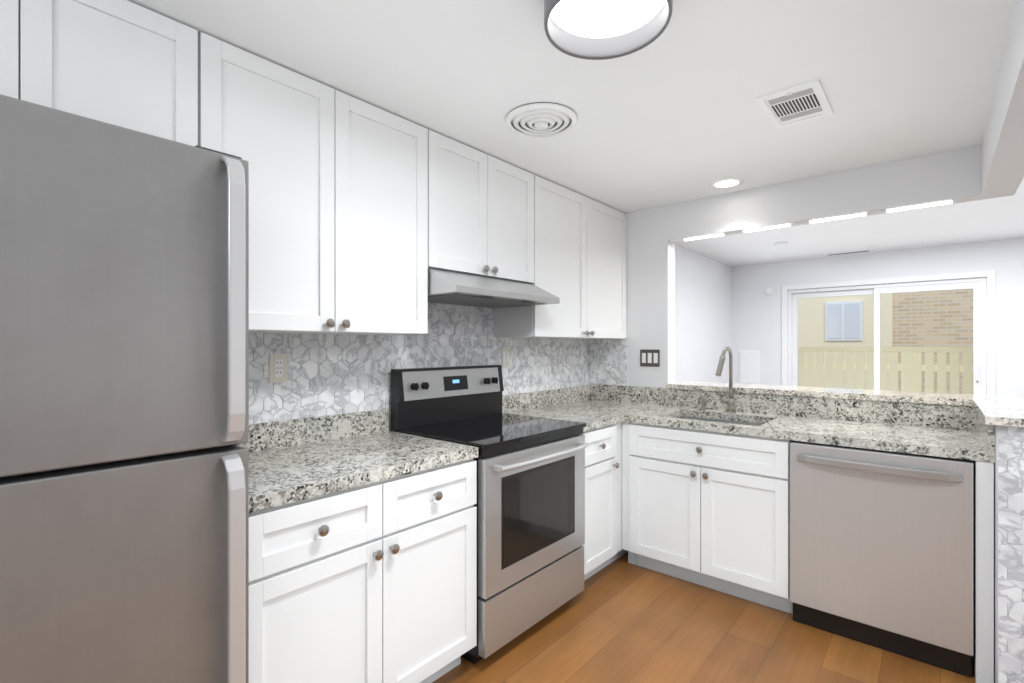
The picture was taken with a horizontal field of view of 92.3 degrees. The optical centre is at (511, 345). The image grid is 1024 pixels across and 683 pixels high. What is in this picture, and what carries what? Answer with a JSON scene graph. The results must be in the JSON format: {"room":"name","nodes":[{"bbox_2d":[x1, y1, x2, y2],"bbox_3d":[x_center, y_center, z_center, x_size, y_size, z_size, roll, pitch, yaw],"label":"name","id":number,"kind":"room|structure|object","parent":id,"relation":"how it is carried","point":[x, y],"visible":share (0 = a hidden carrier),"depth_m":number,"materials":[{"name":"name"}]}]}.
{"room":"kitchen","nodes":[
{"label":"kitchen","id":0,"kind":"room"},
{"bbox_2d":[128,0,1014,212],"bbox_3d":[-0.487,-1.044,0.860,2.200,0.149,5.870,0,0,41],"label":"ceiling","id":1,"kind":"structure","parent":0,"point":[673,113],"depth_m":1.77,"materials":[{"name":"paint"}]},
{"bbox_2d":[505,102,577,137],"bbox_3d":[0.125,-0.955,2.108,0.310,0.030,0.310,0,0,41],"label":"ceiling vent","id":2,"kind":"object","parent":1,"relation":"in","point":[541,119],"visible":1,"depth_m":2.07,"materials":[{"name":"white plastic"}]},
{"bbox_2d":[544,0,672,59],"bbox_3d":[0.255,-0.918,1.324,0.337,0.104,0.337,0,0,41],"label":"flush ceiling light","id":3,"kind":"object","parent":1,"relation":"attached to","point":[596,29],"visible":1,"depth_m":1.40,"materials":[{"name":"white glass"}]},
{"bbox_2d":[709,177,743,188],"bbox_3d":[1.276,-0.967,2.925,0.190,0.007,0.190,0,0,41],"label":"recessed light","id":4,"kind":"object","parent":1,"relation":"in","point":[727,182],"visible":1,"depth_m":2.91,"materials":[{"name":"white plastic"}]},
{"bbox_2d":[756,78,832,128],"bbox_3d":[1.142,-0.965,1.979,0.210,0.010,0.340,0,0,41],"label":"ceiling vent","id":5,"kind":"object","parent":1,"relation":"in","point":[798,103],"visible":1,"depth_m":1.97,"materials":[{"name":"white plastic"}]},
{"bbox_2d":[675,245,731,382],"bbox_3d":[1.815,0.100,5.568,0.150,2.440,4.030,0,0,41],"label":"wall","id":6,"kind":"structure","parent":0,"point":[703,312],"depth_m":6.05,"materials":[{"name":"paint"}]},
{"bbox_2d":[432,552,975,682],"bbox_3d":[2.009,1.370,1.385,5.900,0.100,10.120,0,0,41],"label":"floor","id":7,"kind":"structure","parent":0,"point":[621,619],"depth_m":2.15,"materials":[{"name":"brown wood"}]},
{"bbox_2d":[0,94,248,682],"bbox_3d":[-1.148,0.421,1.156,0.752,1.798,0.755,0,0,41],"label":"refrigerator","id":8,"kind":"object","parent":7,"relation":"on","point":[124,402],"visible":1,"depth_m":1.04,"materials":[{"name":"metal"}]},
{"bbox_2d":[249,459,476,682],"bbox_3d":[-0.653,0.884,1.836,0.654,0.871,0.892,0,0,41],"label":"base cabinet","id":9,"kind":"object","parent":7,"relation":"on","point":[375,582],"visible":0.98,"depth_m":1.61,"materials":[{"name":"white wood"}]},
{"bbox_2d":[237,409,477,512],"bbox_3d":[-0.667,0.376,1.850,0.634,0.144,0.894,0,0,41],"label":"countertop","id":10,"kind":"structure","parent":9,"relation":"on","point":[294,460],"depth_m":1.85,"materials":[{"name":"grey stone"}]},
{"bbox_2d":[390,365,588,663],"bbox_3d":[-0.078,0.716,2.438,0.701,1.208,0.751,0,0,41],"label":"range","id":11,"kind":"object","parent":7,"relation":"on","point":[530,505],"visible":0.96,"depth_m":2.28,"materials":[{"name":"metal"}]},
{"bbox_2d":[582,422,636,580],"bbox_3d":[0.490,0.884,3.166,0.654,0.871,1.080,0,0,41],"label":"base cabinet","id":12,"kind":"object","parent":7,"relation":"on","point":[607,454],"visible":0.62,"depth_m":2.79,"materials":[{"name":"white wood"}]},
{"bbox_2d":[502,389,624,431],"bbox_3d":[0.267,0.376,2.937,0.634,0.144,0.439,0,0,41],"label":"countertop","id":13,"kind":"structure","parent":12,"relation":"on","point":[596,409],"depth_m":3.16,"materials":[{"name":"grey stone"}]},
{"bbox_2d":[557,384,994,462],"bbox_3d":[1.217,0.369,2.837,2.203,0.158,0.649,0,0,41],"label":"countertop","id":14,"kind":"structure","parent":12,"relation":"on","point":[939,430],"depth_m":2.58,"materials":[{"name":"grey stone"}]},
{"bbox_2d":[698,347,735,412],"bbox_3d":[1.234,0.206,3.021,0.221,0.404,0.221,0,0,41],"label":"faucet","id":15,"kind":"object","parent":14,"relation":"on","point":[730,402],"visible":1,"depth_m":3.02,"materials":[{"name":"silver metal"}]},
{"bbox_2d":[676,416,762,425],"bbox_3d":[1.174,0.534,2.829,0.558,0.170,0.388,0,0,41],"label":"undermount sink","id":16,"kind":"object","parent":14,"relation":"in","point":[722,421],"visible":0.04,"depth_m":2.99,"materials":[{"name":"metal"}]},
{"bbox_2d":[629,417,792,613],"bbox_3d":[1.195,0.884,2.841,0.834,0.871,0.654,0,0,41],"label":"base cabinet","id":17,"kind":"object","parent":7,"relation":"on","point":[709,509],"visible":0.88,"depth_m":2.58,"materials":[{"name":"white wood"}]},
{"bbox_2d":[790,441,972,676],"bbox_3d":[1.742,0.885,2.340,0.636,0.870,0.661,0,0,41],"label":"dishwasher","id":18,"kind":"object","parent":7,"relation":"on","point":[881,549],"visible":0.96,"depth_m":2.10,"materials":[{"name":"metal"}]},
{"bbox_2d":[972,460,993,682],"bbox_3d":[2.034,0.884,2.142,0.051,0.871,0.620,0,0,41],"label":"cabinet end panel","id":19,"kind":"object","parent":7,"relation":"on","point":[983,568],"visible":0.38,"depth_m":1.91,"materials":[{"name":"white wood"}]},
{"bbox_2d":[625,145,1016,387],"bbox_3d":[1.455,0.100,3.141,2.470,2.440,0.120,0,0,41],"label":"wall","id":20,"kind":"structure","parent":0,"point":[951,174],"depth_m":3.06,"materials":[{"name":"paint"}]},
{"bbox_2d":[589,339,626,385],"bbox_3d":[0.717,0.175,3.692,0.318,0.454,0.006,0,0,41],"label":"tile backsplash","id":21,"kind":"structure","parent":20,"relation":"attached to","point":[607,361],"depth_m":3.68,"materials":[{"name":"stone"}]},
{"bbox_2d":[640,349,659,366],"bbox_3d":[0.971,0.085,3.472,0.145,0.120,0.009,0,0,41],"label":"light switch","id":22,"kind":"object","parent":20,"relation":"attached to","point":[649,358],"visible":1,"depth_m":3.47,"materials":[{"name":"grey plastic"}]},
{"bbox_2d":[683,196,979,240],"bbox_3d":[1.719,-0.722,2.864,1.459,0.017,0.028,0,0,41],"label":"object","id":23,"kind":"object","parent":20,"relation":"attached to","point":[935,203],"visible":1,"depth_m":2.76,"materials":[{"name":"white paint"}]},
{"bbox_2d":[675,177,1023,266],"bbox_3d":[2.009,-1.170,1.385,5.900,0.100,10.120,0,0,41],"label":"ceiling","id":24,"kind":"structure","parent":0,"point":[994,219],"depth_m":4.94,"materials":[{"name":"paint"}]},
{"bbox_2d":[774,242,787,246],"bbox_3d":[2.875,-1.102,5.246,0.138,0.036,0.265,0,0,41],"label":"recessed light","id":25,"kind":"object","parent":24,"relation":"in","point":[779,244],"depth_m":5.31,"materials":[{"name":"white plastic"}]},
{"bbox_2d":[824,249,871,255],"bbox_3d":[3.910,-1.102,5.726,0.454,0.036,0.151,0,0,41],"label":"ceiling vent","id":26,"kind":"object","parent":24,"relation":"in","point":[870,250],"depth_m":5.87,"materials":[{"name":"white plastic"}]},
{"bbox_2d":[732,238,1023,396],"bbox_3d":[5.269,0.100,5.176,5.900,2.440,0.120,0,0,41],"label":"wall","id":27,"kind":"structure","parent":0,"point":[756,317],"depth_m":5.87,"materials":[{"name":"paint"}]},
{"bbox_2d":[739,287,773,383],"bbox_3d":[3.340,-0.125,6.736,0.440,1.330,0.030,0,0,41],"label":"electrical panel","id":28,"kind":"object","parent":27,"relation":"attached to","point":[749,366],"depth_m":6.78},
{"bbox_2d":[782,270,995,395],"bbox_3d":[4.385,0.258,5.911,2.030,2.125,0.118,0,0,41],"label":"sliding glass door","id":29,"kind":"structure","parent":27,"relation":"attached to","point":[983,286],"depth_m":5.69,"materials":[{"name":"white plastic"}]},
{"bbox_2d":[982,0,1023,682],"bbox_3d":[0.395,0.100,0.102,0.125,2.440,5.870,0,0,41],"label":"wall","id":30,"kind":"structure","parent":0,"point":[1003,154],"depth_m":1.80,"materials":[{"name":"paint"}]},
{"bbox_3d":[-1.428,0.100,1.683,0.300,2.440,6.090,0,0,41],"label":"wall","id":31,"kind":"structure","parent":0,"visible":0},
{"bbox_2d":[0,0,197,145],"bbox_3d":[-1.317,-0.738,1.301,0.351,0.456,0.775,0,0,41],"label":"upper cabinet","id":32,"kind":"object","parent":31,"relation":"attached to","point":[127,64],"visible":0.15,"depth_m":1.34,"materials":[{"name":"white wood"}]},
{"bbox_2d":[198,32,427,334],"bbox_3d":[-0.770,-0.509,1.936,0.351,0.914,0.892,0,0,41],"label":"upper cabinet","id":33,"kind":"object","parent":31,"relation":"attached to","point":[338,212],"visible":0.81,"depth_m":1.80,"materials":[{"name":"white wood"}]},
{"bbox_2d":[249,303,588,427],"bbox_3d":[-0.308,0.011,2.750,0.006,0.782,2.769,0,0,41],"label":"tile backsplash","id":34,"kind":"structure","parent":31,"relation":"attached to","point":[330,374],"depth_m":2.38,"materials":[{"name":"tile"}]},
{"bbox_2d":[269,354,286,382],"bbox_3d":[-0.948,0.090,1.996,0.008,0.116,0.072,0,0,41],"label":"electrical outlet","id":35,"kind":"object","parent":34,"relation":"attached to","point":[277,368],"visible":1,"depth_m":1.99,"materials":[{"name":"beige plastic"}]},
{"bbox_2d":[502,348,509,366],"bbox_3d":[-0.038,0.070,3.053,0.008,0.116,0.072,0,0,41],"label":"electrical outlet","id":36,"kind":"object","parent":34,"relation":"attached to","point":[505,357],"visible":1,"depth_m":3.05,"materials":[{"name":"beige plastic"}]},
{"bbox_2d":[428,130,533,283],"bbox_3d":[-0.229,-0.659,2.566,0.351,0.614,0.760,0,0,41],"label":"upper cabinet","id":37,"kind":"object","parent":31,"relation":"attached to","point":[480,213],"visible":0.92,"depth_m":2.43,"materials":[{"name":"white wood"}]},
{"bbox_2d":[428,268,559,307],"bbox_3d":[-0.175,-0.284,2.520,0.492,0.128,0.754,0,0,41],"label":"range hood","id":38,"kind":"object","parent":37,"relation":"attached to","point":[452,288],"visible":0.83,"depth_m":2.34,"materials":[{"name":"metal"}]},
{"bbox_2d":[494,175,626,338],"bbox_3d":[0.377,-0.509,3.269,0.351,0.914,1.088,0,0,41],"label":"upper cabinet","id":39,"kind":"object","parent":31,"relation":"attached to","point":[580,256],"visible":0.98,"depth_m":3.09,"materials":[{"name":"white wood"}]},
{"bbox_3d":[2.409,0.805,1.371,1.275,1.030,0.120,0,0,41],"label":"wall","id":40,"kind":"structure","parent":0,"visible":0},
{"bbox_2d":[998,425,1023,682],"bbox_3d":[2.323,0.805,1.361,1.394,1.026,0.006,0,0,41],"label":"tile","id":41,"kind":"structure","parent":40,"relation":"attached to","point":[1010,554],"depth_m":1.79,"materials":[{"name":"stone"}]},
{"label":"outside","id":42,"kind":"structure","parent":0,"visible":0},
{"bbox_3d":[5.060,1.400,6.312,6.500,0.120,1.330,0,0,41],"label":"floor","id":43,"kind":"structure","parent":42,"visible":0},
{"bbox_2d":[798,347,972,393],"bbox_3d":[5.376,0.675,6.756,6.000,1.330,0.115,0,0,41],"label":"fence","id":44,"kind":"object","parent":43,"relation":"on","point":[911,369],"depth_m":6.81,"materials":[{"name":"beige wood"}]},
{"bbox_3d":[1.754,0.805,2.884,1.691,1.030,0.120,0,0,41],"label":"wall","id":45,"kind":"structure","parent":0,"visible":0},
{"bbox_2d":[666,381,1023,426],"bbox_3d":[2.061,0.274,2.261,2.964,0.030,1.085,0,0,41],"label":"granite bar ledge","id":46,"kind":"object","parent":45,"relation":"on","point":[1000,410],"visible":0.94,"depth_m":2.60,"materials":[{"name":"grey stone"}]},
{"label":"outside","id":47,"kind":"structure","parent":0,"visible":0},
{"bbox_2d":[798,289,972,393],"bbox_3d":[8.618,-3.680,10.065,28.000,18.000,0.600,0,0,41],"label":"building","id":48,"kind":"structure","parent":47,"point":[888,329],"depth_m":10.32,"materials":[{"name":"beige paint"}]}
]}

